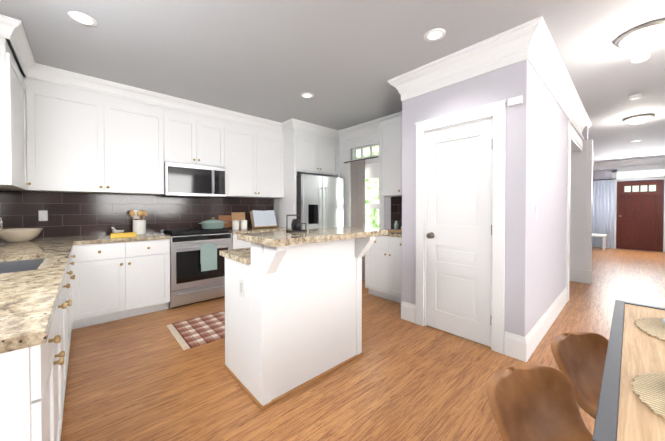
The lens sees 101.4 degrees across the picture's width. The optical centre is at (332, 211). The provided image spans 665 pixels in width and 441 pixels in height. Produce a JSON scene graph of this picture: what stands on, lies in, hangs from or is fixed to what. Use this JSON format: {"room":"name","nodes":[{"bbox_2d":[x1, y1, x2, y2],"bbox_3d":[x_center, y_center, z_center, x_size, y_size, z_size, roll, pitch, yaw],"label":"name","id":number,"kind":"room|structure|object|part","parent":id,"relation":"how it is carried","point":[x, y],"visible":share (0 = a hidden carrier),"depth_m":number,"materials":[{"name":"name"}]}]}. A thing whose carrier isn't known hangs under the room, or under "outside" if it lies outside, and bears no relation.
{"room":"kitchen and dining room","nodes":[
{"label":"kitchen and dining room","id":0,"kind":"room"},
{"bbox_2d":[40,261,47,268],"bbox_3d":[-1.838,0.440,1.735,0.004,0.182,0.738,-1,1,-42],"label":"countertop","id":1,"kind":"structure","parent":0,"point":[45,266],"depth_m":1.56,"materials":[{"name":"beige stone"}]},
{"bbox_2d":[0,0,664,162],"bbox_3d":[3.815,-1.522,3.643,14.000,0.100,9.600,-1,1,-42],"label":"ceiling","id":2,"kind":"structure","parent":0,"point":[343,61],"depth_m":2.45,"materials":[{"name":"grey paint"}]},
{"bbox_2d":[67,11,97,26],"bbox_3d":[-1.884,-1.448,2.056,0.170,0.009,0.170,-1,1,-42],"label":"recessed light","id":3,"kind":"object","parent":2,"relation":"in","point":[82,19],"visible":1,"depth_m":2.05,"materials":[{"name":"white"}]},
{"bbox_2d":[300,92,313,97],"bbox_3d":[-0.321,-1.464,3.443,0.170,0.009,0.170,-1,1,-42],"label":"recessed light","id":4,"kind":"object","parent":2,"relation":"in","point":[307,95],"visible":1,"depth_m":3.44,"materials":[{"name":"white"}]},
{"bbox_2d":[424,28,445,41],"bbox_3d":[0.842,-1.450,2.243,0.170,0.009,0.170,-1,1,-42],"label":"recessed light","id":5,"kind":"object","parent":2,"relation":"in","point":[435,34],"visible":1,"depth_m":2.23,"materials":[{"name":"white plastic"}]},
{"bbox_2d":[628,94,642,99],"bbox_3d":[3.849,-1.455,3.458,0.120,0.030,0.120,-1,1,-42],"label":"smoke detector","id":6,"kind":"object","parent":2,"relation":"attached to","point":[635,96],"visible":1,"depth_m":3.44,"materials":[{"name":"white plastic"}]},
{"bbox_2d":[622,113,655,124],"bbox_3d":[4.800,-1.427,4.272,0.350,0.105,0.350,-1,1,-42],"label":"flush ceiling light","id":7,"kind":"object","parent":2,"relation":"attached to","point":[638,119],"visible":1,"depth_m":4.19,"materials":[{"name":"white glass"}]},
{"bbox_2d":[614,19,664,49],"bbox_3d":[2.547,-1.403,2.216,0.350,0.105,0.350,-1,1,-42],"label":"flush ceiling light","id":8,"kind":"object","parent":2,"relation":"attached to","point":[646,35],"visible":1,"depth_m":2.16,"materials":[{"name":"white glass"}]},
{"bbox_2d":[631,54,649,62],"bbox_3d":[2.917,-1.444,2.580,0.120,0.030,0.120,-1,1,-42],"label":"smoke detector","id":9,"kind":"object","parent":2,"relation":"attached to","point":[640,58],"visible":1,"depth_m":2.56,"materials":[{"name":"white plastic"}]},
{"bbox_2d":[22,59,664,336],"bbox_3d":[4.241,-0.138,3.676,13.030,2.670,9.330,-1,1,-42],"label":"wall","id":10,"kind":"structure","parent":0,"point":[537,119],"depth_m":2.54,"materials":[{"name":"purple paint"}]},
{"bbox_2d":[0,37,35,192],"bbox_3d":[-2.868,-0.766,2.304,0.405,1.120,0.820,-1,1,-42],"label":"upper cabinet","id":11,"kind":"object","parent":10,"relation":"attached to","point":[17,92],"depth_m":2.34,"materials":[{"name":"white wood"}]},
{"bbox_2d":[36,80,111,192],"bbox_3d":[-2.890,-0.775,3.007,0.665,1.120,0.405,-1,1,-42],"label":"upper cabinet","id":12,"kind":"object","parent":10,"relation":"attached to","point":[99,192],"depth_m":2.92,"materials":[{"name":"white wood"}]},
{"bbox_2d":[112,96,171,196],"bbox_3d":[-2.490,-0.780,3.412,0.703,1.120,0.347,-1,1,-42],"label":"upper cabinet","id":13,"kind":"object","parent":10,"relation":"attached to","point":[141,132],"depth_m":3.32,"materials":[{"name":"white wood"}]},
{"bbox_2d":[164,153,227,196],"bbox_3d":[-1.963,-0.456,3.845,0.762,0.493,0.409,-1,1,-42],"label":"microwave","id":14,"kind":"object","parent":10,"relation":"attached to","point":[183,176],"depth_m":3.68,"materials":[{"name":"white metal"}]},
{"bbox_2d":[172,109,223,160],"bbox_3d":[-1.989,-0.990,3.867,0.770,0.710,0.347,-1,1,-42],"label":"upper cabinet","id":15,"kind":"object","parent":10,"relation":"attached to","point":[193,135],"depth_m":3.75,"materials":[{"name":"white wood"}]},
{"bbox_2d":[224,120,283,200],"bbox_3d":[-1.351,-0.792,4.451,1.073,1.120,0.347,-1,1,-42],"label":"upper cabinet","id":16,"kind":"object","parent":10,"relation":"attached to","point":[254,156],"depth_m":4.31,"materials":[{"name":"white wood"}]},
{"bbox_2d":[284,129,339,176],"bbox_3d":[-0.470,-1.014,5.036,0.940,0.690,0.667,-1,1,-42],"label":"upper cabinet","id":17,"kind":"object","parent":10,"relation":"attached to","point":[304,152],"depth_m":4.68,"materials":[{"name":"white wood"}]},
{"bbox_2d":[0,14,664,361],"bbox_3d":[3.010,-0.154,5.037,12.768,2.670,4.880,-1,1,-42],"label":"trim","id":18,"kind":"structure","parent":10,"relation":"attached to","point":[532,42],"depth_m":2.87,"materials":[{"name":"white wood"}]},
{"bbox_2d":[344,156,378,162],"bbox_3d":[0.533,-0.885,4.662,0.083,0.017,0.880,-1,1,-42],"label":"curtain rod","id":19,"kind":"object","parent":10,"relation":"attached to","point":[362,159],"visible":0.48,"depth_m":4.63,"materials":[{"name":"grey metal"}]},
{"bbox_2d":[350,160,364,277],"bbox_3d":[0.438,0.130,4.730,0.048,2.010,0.334,-1,1,-42],"label":"curtain","id":20,"kind":"object","parent":19,"relation":"hanging from","point":[357,194],"visible":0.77,"depth_m":4.70,"materials":[{"name":"grey fabric"}]},
{"bbox_2d":[379,116,401,196],"bbox_3d":[1.080,-0.775,3.865,0.347,1.100,0.797,-1,1,-42],"label":"upper cabinet","id":21,"kind":"object","parent":10,"relation":"attached to","point":[390,131],"depth_m":3.89,"materials":[{"name":"white wood"}]},
{"bbox_2d":[426,118,492,346],"bbox_3d":[1.184,0.189,2.607,0.105,2.018,0.632,-1,1,-42],"label":"door leaf","id":22,"kind":"structure","parent":10,"relation":"in","point":[459,235],"depth_m":2.60,"materials":[{"name":"white wood"}]},
{"bbox_3d":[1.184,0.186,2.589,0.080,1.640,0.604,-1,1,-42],"label":"pantry door knob","id":23,"kind":"part","parent":22,"relation":"part of","materials":[{"name":"grey metal"}]},
{"bbox_2d":[508,95,522,106],"bbox_3d":[1.499,-0.905,2.234,0.029,0.060,0.100,-1,1,-42],"label":"box","id":24,"kind":"object","parent":10,"relation":"attached to","point":[517,100],"visible":1,"depth_m":2.22,"materials":[{"name":"white plastic"}]},
{"bbox_2d":[616,180,663,251],"bbox_3d":[8.983,0.124,7.974,0.105,2.018,0.900,-1,1,-42],"label":"door leaf","id":25,"kind":"structure","parent":10,"relation":"in","point":[639,215],"depth_m":7.96,"materials":[{"name":"brown wood"}]},
{"bbox_2d":[617,169,663,178],"bbox_3d":[9.007,-1.085,7.981,0.010,0.200,0.920,-1,1,-42],"label":"window","id":26,"kind":"structure","parent":10,"relation":"in","point":[645,173],"depth_m":7.96,"materials":[{"name":"white glass"}]},
{"bbox_2d":[60,247,664,440],"bbox_3d":[3.815,1.247,3.676,14.000,0.100,9.600,-1,1,-42],"label":"floor","id":27,"kind":"structure","parent":0,"point":[145,377],"depth_m":1.95,"materials":[{"name":"brown wood"}]},
{"bbox_2d":[0,277,67,440],"bbox_3d":[-1.409,0.796,0.920,0.667,0.870,1.040,-1,1,-42],"label":"base cabinet","id":28,"kind":"object","parent":27,"relation":"on","point":[32,381],"depth_m":0.77,"materials":[{"name":"white wood"}]},
{"bbox_2d":[0,265,67,356],"bbox_3d":[-1.397,0.340,0.912,0.682,0.038,1.080,-1,1,-42],"label":"countertop","id":29,"kind":"structure","parent":28,"relation":"on","point":[29,298],"depth_m":0.94,"materials":[{"name":"beige stone"}]},
{"bbox_2d":[0,245,79,329],"bbox_3d":[-2.516,0.781,2.171,0.720,0.870,0.938,-1,1,-42],"label":"base cabinet","id":30,"kind":"object","parent":27,"relation":"on","point":[73,259],"depth_m":1.99,"materials":[{"name":"white wood"}]},
{"bbox_2d":[68,281,71,360],"bbox_3d":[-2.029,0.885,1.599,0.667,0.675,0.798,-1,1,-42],"label":"base cabinet","id":31,"kind":"object","parent":27,"relation":"on","point":[69,282],"depth_m":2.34,"materials":[{"name":"white wood"}]},
{"bbox_2d":[80,237,169,327],"bbox_3d":[-2.485,0.768,3.213,0.875,0.870,0.675,-1,1,-42],"label":"base cabinet","id":32,"kind":"object","parent":27,"relation":"on","point":[119,279],"depth_m":2.99,"materials":[{"name":"white wood"}]},
{"bbox_2d":[0,237,75,260],"bbox_3d":[-2.758,0.322,2.402,0.682,0.038,1.497,-1,1,-42],"label":"countertop","id":33,"kind":"structure","parent":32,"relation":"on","point":[51,246],"depth_m":2.23,"materials":[{"name":"beige stone"}]},
{"bbox_2d":[0,225,43,244],"bbox_3d":[-3.082,0.237,2.676,0.320,0.125,0.320,-1,1,-42],"label":"bowl","id":34,"kind":"object","parent":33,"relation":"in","point":[7,236],"depth_m":2.62,"materials":[{"name":"beige ceramic"}]},
{"bbox_2d":[76,233,167,244],"bbox_3d":[-2.481,0.312,3.230,0.842,0.038,0.647,-1,1,-42],"label":"countertop","id":35,"kind":"structure","parent":32,"relation":"on","point":[99,236],"depth_m":3.07,"materials":[{"name":"beige stone"}]},
{"bbox_2d":[166,310,224,349],"bbox_3d":[-1.022,1.201,3.079,1.360,0.008,0.680,-1,1,-42],"label":"rug","id":36,"kind":"object","parent":27,"relation":"on","point":[198,331],"visible":0.48,"depth_m":2.77,"materials":[{"name":"red fabric"}]},
{"bbox_2d":[160,217,231,307],"bbox_3d":[-1.842,0.643,3.768,0.813,1.107,0.666,-1,1,-42],"label":"range","id":37,"kind":"object","parent":27,"relation":"on","point":[197,267],"visible":0.88,"depth_m":3.50,"materials":[{"name":"silver metal"}]},
{"bbox_2d":[200,244,216,271],"bbox_3d":[-1.612,0.603,3.548,0.200,0.332,0.032,-1,1,-42],"label":"towel","id":38,"kind":"object","parent":37,"relation":"hanging from","point":[208,252],"depth_m":3.53,"materials":[{"name":"teal fabric"}]},
{"bbox_2d":[198,217,226,228],"bbox_3d":[-1.742,0.168,3.966,0.390,0.161,0.318,-1,1,-42],"label":"pot","id":39,"kind":"object","parent":37,"relation":"on","point":[213,223],"depth_m":3.85,"materials":[{"name":"teal ceramic"}]},
{"bbox_2d":[231,229,291,248],"bbox_3d":[-1.233,0.754,4.381,1.010,0.870,0.637,-1,1,-42],"label":"base cabinet","id":40,"kind":"object","parent":27,"relation":"on","point":[236,244],"depth_m":3.87,"materials":[{"name":"white wood"}]},
{"bbox_2d":[229,225,283,232],"bbox_3d":[-1.230,0.298,4.372,1.014,0.038,0.647,-1,1,-42],"label":"countertop","id":41,"kind":"structure","parent":40,"relation":"on","point":[259,228],"depth_m":4.21,"materials":[{"name":"beige stone"}]},
{"bbox_2d":[219,214,387,409],"bbox_3d":[-0.229,0.619,2.137,1.020,1.194,0.870,-1,1,-42],"label":"kitchen island","id":42,"kind":"object","parent":27,"relation":"on","point":[293,310],"visible":1,"depth_m":1.90,"materials":[{"name":"white wood"}]},
{"bbox_2d":[296,174,343,228],"bbox_3d":[-0.381,0.287,4.952,0.927,1.790,0.882,-1,1,-42],"label":"refrigerator","id":43,"kind":"object","parent":27,"relation":"on","point":[319,201],"visible":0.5,"depth_m":4.58,"materials":[{"name":"grey metal"}]},
{"bbox_2d":[365,235,401,302],"bbox_3d":[0.966,0.761,3.793,0.637,0.870,0.817,-1,1,-42],"label":"base cabinet","id":44,"kind":"object","parent":27,"relation":"on","point":[383,259],"depth_m":3.63,"materials":[{"name":"white wood"}]},
{"bbox_2d":[384,229,401,236],"bbox_3d":[0.952,0.305,3.796,0.647,0.038,0.847,-1,1,-42],"label":"countertop","id":45,"kind":"structure","parent":44,"relation":"on","point":[391,232],"depth_m":3.62,"materials":[{"name":"beige stone"}]},
{"bbox_2d":[487,364,592,440],"bbox_3d":[0.738,0.901,0.780,0.375,0.668,0.490,0,1,-20],"label":"dining chair","id":46,"kind":"object","parent":27,"relation":"on","point":[532,402],"visible":1,"depth_m":0.93,"materials":[{"name":"brown leather"}]},
{"bbox_2d":[551,331,608,419],"bbox_3d":[1.168,0.898,1.050,0.375,0.668,0.490,0,1,-20],"label":"dining chair","id":47,"kind":"object","parent":27,"relation":"on","point":[580,357],"visible":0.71,"depth_m":1.19,"materials":[{"name":"brown leather"}]},
{"bbox_2d":[592,233,606,250],"bbox_3d":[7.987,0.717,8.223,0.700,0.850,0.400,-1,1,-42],"label":"bench","id":48,"kind":"object","parent":27,"relation":"on","point":[601,235],"visible":0.48,"depth_m":7.96,"materials":[{"name":"white wood"}]},
{"bbox_2d":[592,300,664,440],"bbox_3d":[1.313,0.817,0.682,1.287,0.833,0.878,-1,1,-42],"label":"dining table","id":49,"kind":"object","parent":27,"relation":"on","point":[631,404],"visible":1,"depth_m":0.77,"materials":[{"name":"beige wood"}]},
{"label":"outside","id":50,"kind":"structure","parent":0,"visible":0},
{"bbox_2d":[356,145,378,228],"bbox_3d":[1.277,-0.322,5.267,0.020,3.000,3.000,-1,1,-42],"label":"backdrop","id":51,"kind":"structure","parent":50,"point":[371,197],"depth_m":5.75,"materials":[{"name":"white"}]},
{"bbox_3d":[8.374,-0.981,8.460,0.020,0.020,0.600,-1,1,-42],"label":"curtain rod","id":52,"kind":"object","parent":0,"visible":0},
{"bbox_2d":[592,180,614,247],"bbox_3d":[8.374,0.074,8.473,0.044,2.070,0.563,-1,1,-42],"label":"curtain","id":53,"kind":"object","parent":52,"relation":"hanging from","point":[603,209],"visible":0.83,"depth_m":8.43,"materials":[{"name":"grey fabric"}]}
]}

